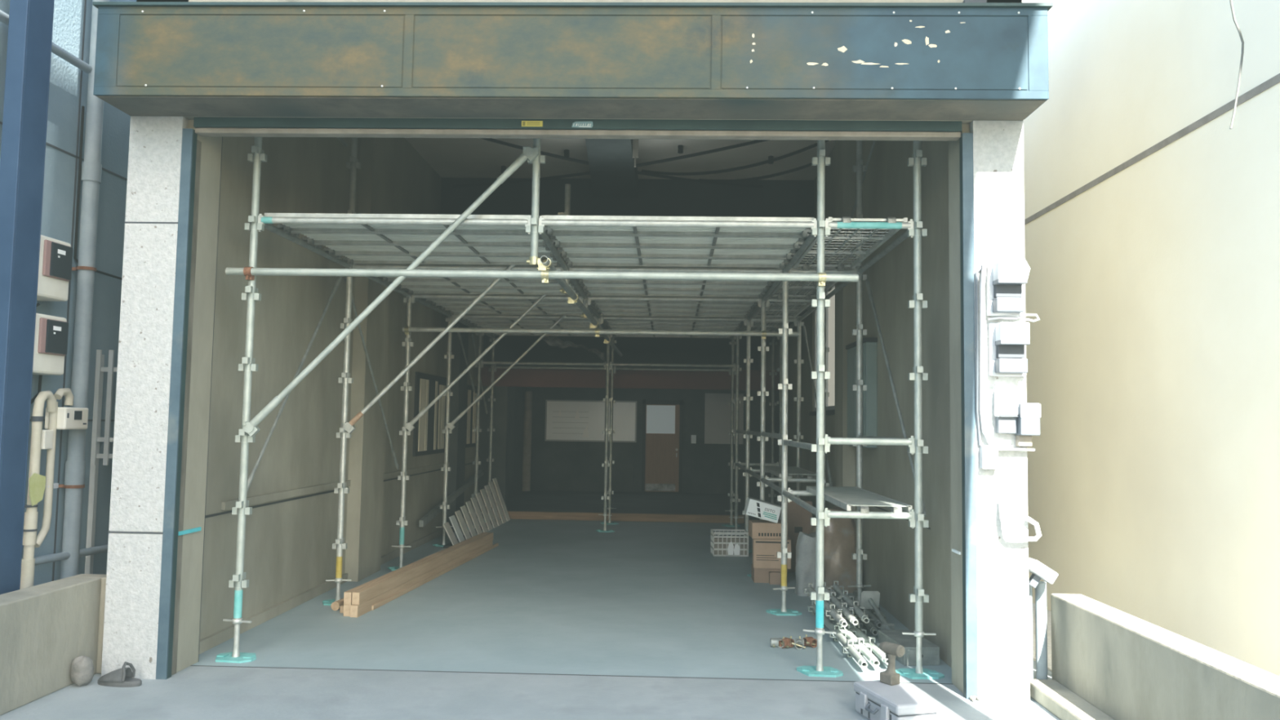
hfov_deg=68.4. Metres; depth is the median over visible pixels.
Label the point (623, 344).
ceiling
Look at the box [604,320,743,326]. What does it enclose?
plank
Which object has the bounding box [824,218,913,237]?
scaffold ledger
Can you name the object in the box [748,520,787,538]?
cardboard box
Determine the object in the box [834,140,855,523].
trim
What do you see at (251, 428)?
diagonal brace
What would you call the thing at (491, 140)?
cable
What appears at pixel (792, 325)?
scaffold ledger
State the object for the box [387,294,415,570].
post
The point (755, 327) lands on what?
plank
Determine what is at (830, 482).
diagonal brace
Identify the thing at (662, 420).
door
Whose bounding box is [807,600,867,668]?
post
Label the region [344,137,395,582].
pillar
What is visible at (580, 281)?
plank
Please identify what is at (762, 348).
post
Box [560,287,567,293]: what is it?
clamp
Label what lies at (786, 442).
scaffold ledger
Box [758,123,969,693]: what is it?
wall
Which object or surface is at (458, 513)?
leaning board
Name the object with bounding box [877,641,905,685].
driver
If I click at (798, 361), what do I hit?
post
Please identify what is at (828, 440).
scaffold ledger
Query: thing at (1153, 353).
wall
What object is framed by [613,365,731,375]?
scaffold ledger
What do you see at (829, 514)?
scaffold ledger
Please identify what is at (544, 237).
scaffold ledger
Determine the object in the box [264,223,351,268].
scaffold ledger
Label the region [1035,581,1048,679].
pipe
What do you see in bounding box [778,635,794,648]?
clamp
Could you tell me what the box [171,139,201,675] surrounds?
trim
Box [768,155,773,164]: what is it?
dark fixing
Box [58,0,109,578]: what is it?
downpipe
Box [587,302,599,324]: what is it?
scaffold ledger
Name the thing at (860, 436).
scaffold ledger
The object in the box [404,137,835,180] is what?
ceiling
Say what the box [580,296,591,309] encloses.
post
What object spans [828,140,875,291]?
diagonal brace
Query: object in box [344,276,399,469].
diagonal brace
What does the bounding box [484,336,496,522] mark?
post
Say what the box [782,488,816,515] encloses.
scaffold ledger
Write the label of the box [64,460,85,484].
socket
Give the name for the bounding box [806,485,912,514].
plank
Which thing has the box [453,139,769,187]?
cable
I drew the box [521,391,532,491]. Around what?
rolled mat
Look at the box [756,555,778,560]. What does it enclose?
print
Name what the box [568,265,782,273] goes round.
scaffold ledger
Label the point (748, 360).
post
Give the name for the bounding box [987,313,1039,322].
cable
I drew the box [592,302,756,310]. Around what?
plank
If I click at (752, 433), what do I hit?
scaffold ledger
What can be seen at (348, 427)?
diagonal brace
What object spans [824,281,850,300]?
scaffold ledger
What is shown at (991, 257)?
conduit
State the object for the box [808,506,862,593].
wrapped bundle
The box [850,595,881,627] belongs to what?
post
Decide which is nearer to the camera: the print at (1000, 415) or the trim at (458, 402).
the print at (1000, 415)
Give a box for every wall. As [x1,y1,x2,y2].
[0,0,136,586]
[0,573,106,715]
[136,0,1022,124]
[176,120,484,672]
[440,177,816,311]
[476,490,778,523]
[525,350,758,493]
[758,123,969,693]
[1022,0,1279,676]
[1050,593,1279,719]
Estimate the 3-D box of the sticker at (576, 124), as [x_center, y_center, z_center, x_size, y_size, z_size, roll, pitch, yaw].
[-0.336,-1.375,5.499,0.124,0.038,0.003,1,-4,2]
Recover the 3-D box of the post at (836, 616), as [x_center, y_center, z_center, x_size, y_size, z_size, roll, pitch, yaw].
[1.389,1.837,7.065,0.111,0.107,1.360,1,-4,0]
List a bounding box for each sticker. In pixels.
[521,120,542,126]
[571,120,592,127]
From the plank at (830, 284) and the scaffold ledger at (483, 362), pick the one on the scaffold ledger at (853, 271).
the plank at (830, 284)
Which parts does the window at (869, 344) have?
door, door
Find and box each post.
[215,137,267,662]
[322,137,360,605]
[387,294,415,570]
[432,312,454,546]
[466,332,484,529]
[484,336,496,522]
[525,138,545,256]
[563,183,570,284]
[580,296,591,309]
[595,314,603,325]
[595,333,614,532]
[600,335,618,524]
[721,337,741,526]
[728,330,743,532]
[742,315,753,552]
[747,295,768,577]
[765,265,801,615]
[768,337,777,503]
[776,336,782,519]
[793,315,804,498]
[796,140,843,677]
[804,582,847,626]
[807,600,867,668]
[823,295,829,509]
[823,582,858,625]
[823,608,879,666]
[829,580,869,623]
[829,600,888,665]
[847,140,875,617]
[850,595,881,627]
[853,590,886,619]
[857,606,878,635]
[895,140,944,679]
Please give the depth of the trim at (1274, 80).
5.97 m
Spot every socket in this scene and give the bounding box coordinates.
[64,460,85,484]
[80,161,102,183]
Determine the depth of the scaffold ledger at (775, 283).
8.82 m
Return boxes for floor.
[0,518,1060,719]
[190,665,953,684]
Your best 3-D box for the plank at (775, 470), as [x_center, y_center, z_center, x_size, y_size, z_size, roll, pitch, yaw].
[1.617,1.225,10.268,0.400,0.058,1.836,1,-4,2]
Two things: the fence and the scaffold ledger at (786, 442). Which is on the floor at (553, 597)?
the fence
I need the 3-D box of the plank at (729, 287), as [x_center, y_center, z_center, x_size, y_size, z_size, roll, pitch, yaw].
[0.326,-0.696,8.848,1.836,0.060,0.405,1,-4,2]
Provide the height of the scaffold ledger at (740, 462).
0.115 m
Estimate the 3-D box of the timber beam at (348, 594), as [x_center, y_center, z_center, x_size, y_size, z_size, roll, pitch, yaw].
[-2.018,1.943,9.125,0.060,0.092,4.001,1,-4,6]
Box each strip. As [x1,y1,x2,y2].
[177,527,201,535]
[632,138,638,167]
[951,548,960,554]
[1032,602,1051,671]
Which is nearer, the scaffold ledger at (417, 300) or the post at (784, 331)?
the post at (784, 331)
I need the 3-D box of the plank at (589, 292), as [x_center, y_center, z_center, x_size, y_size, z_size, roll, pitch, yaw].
[0.340,-0.667,9.273,1.836,0.060,0.405,1,-4,2]
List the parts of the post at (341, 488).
plate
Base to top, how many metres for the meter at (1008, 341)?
0.300 m
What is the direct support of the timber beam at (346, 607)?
on the floor at (553, 597)
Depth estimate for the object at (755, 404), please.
14.49 m
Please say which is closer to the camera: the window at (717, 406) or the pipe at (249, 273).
the pipe at (249, 273)
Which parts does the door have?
kick plate, pane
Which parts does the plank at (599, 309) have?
rail, rail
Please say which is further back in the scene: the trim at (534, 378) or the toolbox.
the trim at (534, 378)
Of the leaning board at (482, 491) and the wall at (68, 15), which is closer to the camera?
the wall at (68, 15)
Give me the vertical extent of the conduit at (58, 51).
0.055 m
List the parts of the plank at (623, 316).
rail, rail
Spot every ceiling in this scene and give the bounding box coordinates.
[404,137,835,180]
[502,311,806,353]
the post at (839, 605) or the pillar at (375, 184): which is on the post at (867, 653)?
the post at (839, 605)
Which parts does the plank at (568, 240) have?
rail, rail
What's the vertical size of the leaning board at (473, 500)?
0.465 m
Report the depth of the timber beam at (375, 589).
8.40 m
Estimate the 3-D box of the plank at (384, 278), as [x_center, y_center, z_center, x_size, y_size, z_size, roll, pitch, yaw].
[-1.486,-0.748,8.480,1.836,0.060,0.405,1,-4,2]
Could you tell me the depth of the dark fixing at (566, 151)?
10.76 m
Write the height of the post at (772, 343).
2.800 m
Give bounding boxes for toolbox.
[853,680,939,719]
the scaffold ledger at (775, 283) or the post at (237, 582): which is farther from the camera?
the scaffold ledger at (775, 283)
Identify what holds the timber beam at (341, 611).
on the floor at (553, 597)
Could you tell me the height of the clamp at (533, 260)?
0.050 m
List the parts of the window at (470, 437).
pane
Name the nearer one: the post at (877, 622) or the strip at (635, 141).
the post at (877, 622)
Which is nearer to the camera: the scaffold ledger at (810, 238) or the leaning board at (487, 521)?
the scaffold ledger at (810, 238)
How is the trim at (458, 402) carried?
attached to the wall at (289, 553)
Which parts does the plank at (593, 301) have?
rail, rail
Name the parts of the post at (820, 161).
plate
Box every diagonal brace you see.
[237,276,342,501]
[242,146,537,436]
[336,137,347,146]
[342,212,565,433]
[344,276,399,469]
[404,294,546,431]
[447,315,565,430]
[456,326,475,391]
[471,333,488,413]
[802,324,832,486]
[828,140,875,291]
[865,279,926,516]
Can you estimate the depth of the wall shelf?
5.24 m
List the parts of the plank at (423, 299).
rail, rail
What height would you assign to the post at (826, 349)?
2.800 m
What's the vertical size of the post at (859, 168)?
3.950 m
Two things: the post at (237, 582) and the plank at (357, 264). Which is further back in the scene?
the plank at (357, 264)
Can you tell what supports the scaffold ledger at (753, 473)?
attached to the post at (762, 348)
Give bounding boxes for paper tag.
[28,473,45,506]
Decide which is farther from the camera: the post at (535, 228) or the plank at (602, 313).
the plank at (602, 313)
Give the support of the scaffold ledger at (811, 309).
attached to the post at (826, 349)
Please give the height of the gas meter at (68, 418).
0.135 m
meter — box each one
[32,312,68,375]
[36,235,72,301]
[44,407,88,429]
[986,261,1027,316]
[988,321,1030,376]
[1014,402,1040,446]
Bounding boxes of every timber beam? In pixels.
[339,604,344,613]
[342,604,351,616]
[343,532,488,604]
[350,541,493,617]
[351,532,493,604]
[371,542,498,610]
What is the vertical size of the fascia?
0.528 m
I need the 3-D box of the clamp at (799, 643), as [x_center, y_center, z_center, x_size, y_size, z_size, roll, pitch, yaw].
[1.070,1.904,6.347,0.094,0.070,0.096,0,-4,12]
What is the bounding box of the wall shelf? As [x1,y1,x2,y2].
[998,448,1035,450]
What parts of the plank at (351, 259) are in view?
rail, rail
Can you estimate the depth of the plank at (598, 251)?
7.15 m
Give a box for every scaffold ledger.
[257,213,531,234]
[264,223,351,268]
[352,263,563,271]
[365,276,410,302]
[411,293,582,303]
[415,297,451,321]
[452,314,596,319]
[458,320,479,335]
[480,360,606,369]
[484,333,494,342]
[494,364,610,373]
[538,216,817,236]
[538,230,568,271]
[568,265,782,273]
[570,279,586,305]
[587,295,760,307]
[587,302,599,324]
[600,315,746,325]
[601,321,608,336]
[609,361,735,371]
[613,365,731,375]
[735,428,746,436]
[735,461,745,471]
[737,324,746,338]
[738,461,778,466]
[746,299,761,325]
[746,429,759,439]
[746,466,759,479]
[749,466,768,472]
[751,316,796,326]
[760,430,782,441]
[760,475,781,493]
[761,280,781,306]
[764,475,816,487]
[765,297,816,307]
[781,322,794,339]
[782,439,816,452]
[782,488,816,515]
[783,232,815,273]
[787,488,816,502]
[788,266,856,274]
[797,306,816,326]
[823,507,915,528]
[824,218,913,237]
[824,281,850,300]
[824,434,914,454]
[857,230,908,280]
[857,432,907,447]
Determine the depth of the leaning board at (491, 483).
13.85 m
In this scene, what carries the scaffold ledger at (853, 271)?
attached to the post at (784, 331)
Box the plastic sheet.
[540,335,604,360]
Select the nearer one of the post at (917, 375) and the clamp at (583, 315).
the post at (917, 375)
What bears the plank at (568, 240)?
on the scaffold ledger at (544, 237)
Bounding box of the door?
[641,400,683,492]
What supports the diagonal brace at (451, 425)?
attached to the post at (446, 431)
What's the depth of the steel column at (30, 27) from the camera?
5.20 m
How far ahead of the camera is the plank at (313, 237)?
6.77 m
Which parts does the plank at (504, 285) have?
rail, rail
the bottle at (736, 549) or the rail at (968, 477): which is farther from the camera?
the bottle at (736, 549)
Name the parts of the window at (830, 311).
sill, pane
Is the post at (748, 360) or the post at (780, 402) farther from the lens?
the post at (780, 402)
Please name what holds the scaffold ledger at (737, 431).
attached to the post at (748, 360)
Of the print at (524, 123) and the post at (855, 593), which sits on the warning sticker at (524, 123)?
the print at (524, 123)
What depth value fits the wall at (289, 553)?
7.18 m
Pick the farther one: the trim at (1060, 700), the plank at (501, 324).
the plank at (501, 324)
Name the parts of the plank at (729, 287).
rail, rail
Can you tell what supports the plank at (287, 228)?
attached to the post at (237, 582)
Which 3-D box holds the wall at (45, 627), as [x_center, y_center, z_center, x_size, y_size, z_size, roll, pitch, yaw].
[-3.306,1.306,1.994,0.275,0.550,7.200,1,-4,2]
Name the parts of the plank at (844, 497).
rail, rail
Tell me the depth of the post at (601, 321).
11.33 m
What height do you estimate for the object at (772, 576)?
0.135 m
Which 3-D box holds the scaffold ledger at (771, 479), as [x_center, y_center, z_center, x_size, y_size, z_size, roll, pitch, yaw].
[1.518,1.212,9.370,0.548,0.115,0.043,1,-4,2]
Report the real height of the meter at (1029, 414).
0.240 m
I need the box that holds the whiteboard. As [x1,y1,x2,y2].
[544,400,636,442]
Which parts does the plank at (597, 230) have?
rail, rail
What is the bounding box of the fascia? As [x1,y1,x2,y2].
[92,1,1053,120]
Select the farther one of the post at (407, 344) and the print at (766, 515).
the post at (407, 344)
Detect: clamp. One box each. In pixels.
[526,256,540,266]
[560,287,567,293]
[580,312,587,318]
[769,636,784,648]
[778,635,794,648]
[791,635,805,649]
[802,634,817,648]
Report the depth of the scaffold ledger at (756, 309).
10.59 m
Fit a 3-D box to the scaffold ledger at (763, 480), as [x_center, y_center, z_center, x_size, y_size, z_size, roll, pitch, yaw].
[1.190,1.147,8.482,0.043,0.115,1.748,1,-4,2]
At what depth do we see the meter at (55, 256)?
5.59 m
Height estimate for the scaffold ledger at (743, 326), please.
0.115 m
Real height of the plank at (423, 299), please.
0.060 m
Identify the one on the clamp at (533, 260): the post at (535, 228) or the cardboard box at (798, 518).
the post at (535, 228)
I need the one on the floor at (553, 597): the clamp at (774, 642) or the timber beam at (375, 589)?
the clamp at (774, 642)
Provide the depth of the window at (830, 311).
10.84 m
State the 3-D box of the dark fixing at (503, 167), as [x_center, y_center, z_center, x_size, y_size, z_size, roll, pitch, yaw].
[-1.667,-2.327,11.513,0.058,0.080,0.060,1,-4,2]
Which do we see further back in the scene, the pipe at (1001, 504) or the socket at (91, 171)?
the socket at (91, 171)
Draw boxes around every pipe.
[19,390,57,589]
[34,544,107,564]
[35,387,73,547]
[225,266,858,286]
[402,326,799,338]
[537,255,622,356]
[998,501,1041,542]
[1028,584,1033,679]
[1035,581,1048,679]
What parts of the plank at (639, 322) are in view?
rail, rail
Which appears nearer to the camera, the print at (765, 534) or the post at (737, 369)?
the print at (765, 534)
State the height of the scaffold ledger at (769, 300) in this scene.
0.115 m
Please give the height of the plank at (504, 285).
0.060 m
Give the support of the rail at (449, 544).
on the floor at (553, 597)
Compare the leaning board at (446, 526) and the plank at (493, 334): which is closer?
the leaning board at (446, 526)
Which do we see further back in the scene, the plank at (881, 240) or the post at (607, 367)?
the post at (607, 367)
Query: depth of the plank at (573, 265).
7.80 m
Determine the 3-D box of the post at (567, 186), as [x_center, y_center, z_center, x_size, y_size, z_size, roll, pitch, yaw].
[-0.605,-1.007,7.781,0.111,0.900,0.107,1,-4,2]
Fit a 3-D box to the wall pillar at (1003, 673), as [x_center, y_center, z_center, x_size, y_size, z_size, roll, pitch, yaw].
[2.046,-0.206,5.503,0.285,4.200,0.330,1,-4,2]
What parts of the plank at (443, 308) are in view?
rail, rail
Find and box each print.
[522,121,539,125]
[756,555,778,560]
[758,533,781,536]
[763,511,777,519]
[999,413,1018,417]
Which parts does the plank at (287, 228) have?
rail, rail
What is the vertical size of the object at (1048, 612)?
0.012 m
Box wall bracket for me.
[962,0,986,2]
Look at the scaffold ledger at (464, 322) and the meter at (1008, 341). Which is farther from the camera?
the scaffold ledger at (464, 322)
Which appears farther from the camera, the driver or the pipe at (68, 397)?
the pipe at (68, 397)
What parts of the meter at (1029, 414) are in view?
label plate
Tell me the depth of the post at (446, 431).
11.29 m
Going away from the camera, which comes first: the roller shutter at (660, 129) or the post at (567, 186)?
the roller shutter at (660, 129)
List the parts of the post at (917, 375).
plate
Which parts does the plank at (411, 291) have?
rail, rail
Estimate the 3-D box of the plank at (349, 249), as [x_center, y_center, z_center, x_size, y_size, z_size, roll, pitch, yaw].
[-1.529,-0.841,7.111,1.836,0.060,0.405,1,-4,2]
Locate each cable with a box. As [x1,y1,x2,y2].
[31,302,42,404]
[73,106,122,279]
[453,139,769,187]
[480,137,763,187]
[641,140,829,175]
[699,162,811,182]
[975,265,982,445]
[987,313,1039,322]
[1229,0,1244,128]
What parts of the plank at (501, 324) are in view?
rail, rail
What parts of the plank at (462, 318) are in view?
rail, rail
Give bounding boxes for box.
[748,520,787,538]
[751,536,791,568]
[786,499,812,572]
[878,630,939,666]
[979,445,998,469]
[994,388,1020,433]
[1028,557,1057,587]
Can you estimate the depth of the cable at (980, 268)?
5.31 m
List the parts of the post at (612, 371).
plate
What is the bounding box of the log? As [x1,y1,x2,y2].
[330,598,343,610]
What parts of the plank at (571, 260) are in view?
rail, rail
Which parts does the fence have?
rail, rail, rail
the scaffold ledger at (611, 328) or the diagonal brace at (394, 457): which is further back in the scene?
the scaffold ledger at (611, 328)
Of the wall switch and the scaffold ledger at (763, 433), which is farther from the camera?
the wall switch
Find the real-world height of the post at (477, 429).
2.820 m
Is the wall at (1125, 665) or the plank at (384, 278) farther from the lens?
the plank at (384, 278)
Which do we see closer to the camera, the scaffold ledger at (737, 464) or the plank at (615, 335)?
the scaffold ledger at (737, 464)
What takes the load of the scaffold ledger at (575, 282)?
attached to the post at (567, 186)
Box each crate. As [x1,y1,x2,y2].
[710,528,748,556]
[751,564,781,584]
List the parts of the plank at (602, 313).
rail, rail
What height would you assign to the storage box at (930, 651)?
0.115 m
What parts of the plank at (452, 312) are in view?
rail, rail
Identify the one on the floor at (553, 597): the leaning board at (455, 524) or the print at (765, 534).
the leaning board at (455, 524)
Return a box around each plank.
[263,213,546,235]
[289,231,554,247]
[312,243,560,257]
[334,253,567,266]
[357,263,556,266]
[374,276,577,284]
[387,280,582,290]
[400,287,586,296]
[418,293,568,302]
[421,298,594,307]
[431,303,596,312]
[440,308,599,316]
[460,314,589,319]
[462,319,604,324]
[466,321,607,328]
[472,324,608,329]
[489,333,602,336]
[541,215,817,237]
[546,231,808,249]
[554,244,800,259]
[560,255,792,269]
[573,265,777,268]
[577,279,774,285]
[579,283,773,292]
[584,289,768,298]
[591,295,757,305]
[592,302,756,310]
[595,306,755,314]
[598,311,751,318]
[603,315,743,323]
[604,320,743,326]
[604,323,742,329]
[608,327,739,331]
[612,334,733,338]
[742,316,792,331]
[753,296,816,319]
[764,466,816,479]
[768,266,851,299]
[792,216,907,271]
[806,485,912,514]
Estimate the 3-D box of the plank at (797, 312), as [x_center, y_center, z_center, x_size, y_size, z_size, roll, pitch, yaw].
[1.575,-0.570,10.390,0.494,0.055,1.836,1,-4,2]
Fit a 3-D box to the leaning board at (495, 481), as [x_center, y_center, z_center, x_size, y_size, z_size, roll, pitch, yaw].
[-2.087,2.100,14.186,0.247,0.630,0.236,1,-4,2]
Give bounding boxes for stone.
[70,655,93,686]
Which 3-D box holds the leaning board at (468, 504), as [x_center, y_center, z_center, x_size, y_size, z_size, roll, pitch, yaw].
[-2.173,2.075,12.355,0.193,0.432,0.236,1,-4,2]
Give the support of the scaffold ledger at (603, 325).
attached to the post at (607, 367)
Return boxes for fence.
[84,349,117,573]
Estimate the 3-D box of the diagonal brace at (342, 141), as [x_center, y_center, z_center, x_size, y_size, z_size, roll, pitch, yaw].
[-2.468,-1.908,7.022,0.034,0.169,1.652,1,-4,2]
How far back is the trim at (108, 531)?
5.41 m
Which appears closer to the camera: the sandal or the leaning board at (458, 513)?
the sandal
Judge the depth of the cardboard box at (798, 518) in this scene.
9.65 m
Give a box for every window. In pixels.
[412,372,446,456]
[465,384,476,448]
[704,393,743,444]
[808,284,835,415]
[845,337,877,448]
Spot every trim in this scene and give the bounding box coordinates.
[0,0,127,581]
[108,531,163,533]
[124,222,177,223]
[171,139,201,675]
[198,136,222,660]
[204,462,472,518]
[221,457,479,510]
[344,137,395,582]
[446,321,468,532]
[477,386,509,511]
[480,366,779,390]
[483,334,527,497]
[488,333,499,366]
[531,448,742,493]
[585,138,638,197]
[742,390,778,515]
[803,476,930,529]
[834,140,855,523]
[930,379,951,668]
[1024,73,1279,224]
[1030,679,1114,719]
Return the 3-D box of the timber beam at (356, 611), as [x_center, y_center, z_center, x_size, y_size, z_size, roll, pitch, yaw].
[-1.958,2.033,9.087,0.060,0.088,4.001,1,-4,6]
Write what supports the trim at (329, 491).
attached to the wall at (289, 553)
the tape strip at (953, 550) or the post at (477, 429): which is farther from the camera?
the post at (477, 429)
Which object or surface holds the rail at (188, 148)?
attached to the wall pillar at (134, 561)
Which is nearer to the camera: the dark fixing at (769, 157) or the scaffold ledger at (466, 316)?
the dark fixing at (769, 157)
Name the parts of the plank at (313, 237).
rail, rail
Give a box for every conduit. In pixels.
[0,9,92,73]
[979,253,1030,444]
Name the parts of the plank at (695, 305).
rail, rail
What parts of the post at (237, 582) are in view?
plate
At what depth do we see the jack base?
7.02 m
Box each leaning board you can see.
[442,522,457,545]
[448,515,465,542]
[454,510,471,539]
[460,505,476,537]
[466,501,482,534]
[470,496,488,532]
[475,492,493,530]
[480,488,497,528]
[484,484,502,525]
[488,481,506,523]
[492,477,510,521]
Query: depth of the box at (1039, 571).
5.26 m
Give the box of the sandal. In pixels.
[97,662,142,687]
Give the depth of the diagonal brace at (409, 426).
9.50 m
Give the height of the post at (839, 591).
0.107 m
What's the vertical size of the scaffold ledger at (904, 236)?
0.115 m
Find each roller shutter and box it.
[193,116,961,141]
[235,136,947,141]
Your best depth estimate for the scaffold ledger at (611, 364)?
13.07 m
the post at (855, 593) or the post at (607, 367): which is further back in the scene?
the post at (607, 367)
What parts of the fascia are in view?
sign panel, sign panel, sign panel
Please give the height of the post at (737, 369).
2.800 m
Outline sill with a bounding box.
[487,510,744,523]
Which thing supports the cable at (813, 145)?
hanging from the ceiling at (451, 157)
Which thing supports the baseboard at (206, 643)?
attached to the wall at (289, 553)
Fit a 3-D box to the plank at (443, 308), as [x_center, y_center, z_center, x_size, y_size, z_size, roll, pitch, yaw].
[-1.416,-0.599,10.701,1.836,0.060,0.405,1,-4,2]
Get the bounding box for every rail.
[155,128,197,679]
[443,518,501,547]
[959,133,977,699]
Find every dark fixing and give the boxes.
[501,165,506,173]
[564,149,568,157]
[677,145,683,153]
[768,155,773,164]
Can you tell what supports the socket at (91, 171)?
attached to the downpipe
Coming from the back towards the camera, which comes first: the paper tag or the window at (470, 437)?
the window at (470, 437)
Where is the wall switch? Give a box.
[691,435,696,443]
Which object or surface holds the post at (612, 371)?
on the floor at (553, 597)
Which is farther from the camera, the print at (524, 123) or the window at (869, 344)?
the window at (869, 344)
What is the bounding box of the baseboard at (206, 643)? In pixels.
[199,515,471,653]
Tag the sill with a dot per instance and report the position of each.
(714, 518)
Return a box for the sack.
[794,531,816,596]
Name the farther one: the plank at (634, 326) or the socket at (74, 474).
the plank at (634, 326)
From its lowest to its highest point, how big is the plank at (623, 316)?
0.060 m
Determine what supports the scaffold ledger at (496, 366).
attached to the post at (612, 371)
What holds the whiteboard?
attached to the wall at (694, 400)
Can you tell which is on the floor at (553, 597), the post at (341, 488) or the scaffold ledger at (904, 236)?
the post at (341, 488)
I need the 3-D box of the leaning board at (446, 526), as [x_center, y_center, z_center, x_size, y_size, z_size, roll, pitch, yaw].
[-2.230,2.069,11.134,0.157,0.280,0.236,1,-4,2]
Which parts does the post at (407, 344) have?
plate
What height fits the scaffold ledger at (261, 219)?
0.115 m
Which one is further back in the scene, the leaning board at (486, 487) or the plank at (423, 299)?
the leaning board at (486, 487)
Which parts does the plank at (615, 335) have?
rail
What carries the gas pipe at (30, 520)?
on the floor at (553, 597)
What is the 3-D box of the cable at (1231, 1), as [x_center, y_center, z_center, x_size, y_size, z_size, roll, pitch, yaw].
[2.781,-1.546,4.402,0.076,0.951,0.010,1,-4,2]
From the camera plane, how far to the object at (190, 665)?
5.59 m
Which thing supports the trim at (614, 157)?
attached to the wall at (656, 197)
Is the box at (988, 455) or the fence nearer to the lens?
the box at (988, 455)
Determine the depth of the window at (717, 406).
19.06 m
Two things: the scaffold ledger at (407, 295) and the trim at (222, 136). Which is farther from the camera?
the scaffold ledger at (407, 295)
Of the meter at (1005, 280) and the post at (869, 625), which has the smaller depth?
the meter at (1005, 280)
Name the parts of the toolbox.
handle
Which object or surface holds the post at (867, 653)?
on the floor at (553, 597)
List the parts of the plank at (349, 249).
rail, rail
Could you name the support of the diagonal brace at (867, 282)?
attached to the post at (917, 375)
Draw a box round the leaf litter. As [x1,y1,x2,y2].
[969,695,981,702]
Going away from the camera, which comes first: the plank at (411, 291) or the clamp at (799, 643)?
the clamp at (799, 643)
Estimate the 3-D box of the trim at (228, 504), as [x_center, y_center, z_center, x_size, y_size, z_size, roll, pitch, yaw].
[-2.576,1.395,12.569,0.035,0.055,12.650,1,-4,2]
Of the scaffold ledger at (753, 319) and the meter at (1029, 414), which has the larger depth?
the scaffold ledger at (753, 319)
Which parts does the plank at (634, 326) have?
rail, rail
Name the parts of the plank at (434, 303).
rail, rail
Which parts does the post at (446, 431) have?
plate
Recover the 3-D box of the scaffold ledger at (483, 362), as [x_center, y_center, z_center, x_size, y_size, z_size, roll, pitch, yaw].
[-1.346,0.067,13.146,1.748,0.115,0.043,1,-4,2]
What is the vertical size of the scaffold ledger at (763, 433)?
0.115 m
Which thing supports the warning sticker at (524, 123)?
attached to the roller shutter at (660, 129)
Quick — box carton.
[743,496,781,523]
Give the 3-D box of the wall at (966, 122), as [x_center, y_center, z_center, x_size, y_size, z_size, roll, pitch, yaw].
[-0.391,-2.269,5.653,5.220,1.738,0.200,1,-4,2]
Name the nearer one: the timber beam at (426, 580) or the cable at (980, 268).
the cable at (980, 268)
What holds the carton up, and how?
on the cardboard box at (757, 529)
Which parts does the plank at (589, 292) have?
rail, rail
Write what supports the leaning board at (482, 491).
on the floor at (553, 597)
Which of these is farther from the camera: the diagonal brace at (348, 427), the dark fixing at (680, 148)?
the dark fixing at (680, 148)
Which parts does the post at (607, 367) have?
plate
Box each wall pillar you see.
[101,0,187,679]
[969,0,1030,701]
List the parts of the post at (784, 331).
plate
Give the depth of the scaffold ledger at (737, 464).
12.13 m
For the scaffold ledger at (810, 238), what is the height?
0.115 m
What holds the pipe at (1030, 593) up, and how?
on the floor at (553, 597)
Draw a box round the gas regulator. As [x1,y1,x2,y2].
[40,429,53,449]
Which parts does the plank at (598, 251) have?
rail, rail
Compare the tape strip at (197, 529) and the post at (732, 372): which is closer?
the tape strip at (197, 529)
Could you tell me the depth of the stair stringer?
12.17 m
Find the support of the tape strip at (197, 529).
attached to the wall at (289, 553)
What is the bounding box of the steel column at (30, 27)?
[0,0,54,594]
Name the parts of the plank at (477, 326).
rail, rail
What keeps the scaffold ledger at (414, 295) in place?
attached to the post at (407, 344)
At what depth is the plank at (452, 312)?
11.27 m
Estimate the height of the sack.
0.550 m
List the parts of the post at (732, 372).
plate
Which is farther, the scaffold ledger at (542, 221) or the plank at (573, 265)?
the plank at (573, 265)
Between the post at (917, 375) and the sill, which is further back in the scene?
the sill
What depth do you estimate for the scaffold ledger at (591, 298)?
9.51 m
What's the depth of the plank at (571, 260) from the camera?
7.58 m
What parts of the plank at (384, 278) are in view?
rail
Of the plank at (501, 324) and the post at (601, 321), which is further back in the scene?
the plank at (501, 324)
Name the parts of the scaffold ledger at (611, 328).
rail, rail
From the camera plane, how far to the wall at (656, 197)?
11.99 m
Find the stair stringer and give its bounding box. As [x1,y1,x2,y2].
[418,468,484,527]
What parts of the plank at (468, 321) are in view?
rail, rail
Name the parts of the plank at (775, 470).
rail, rail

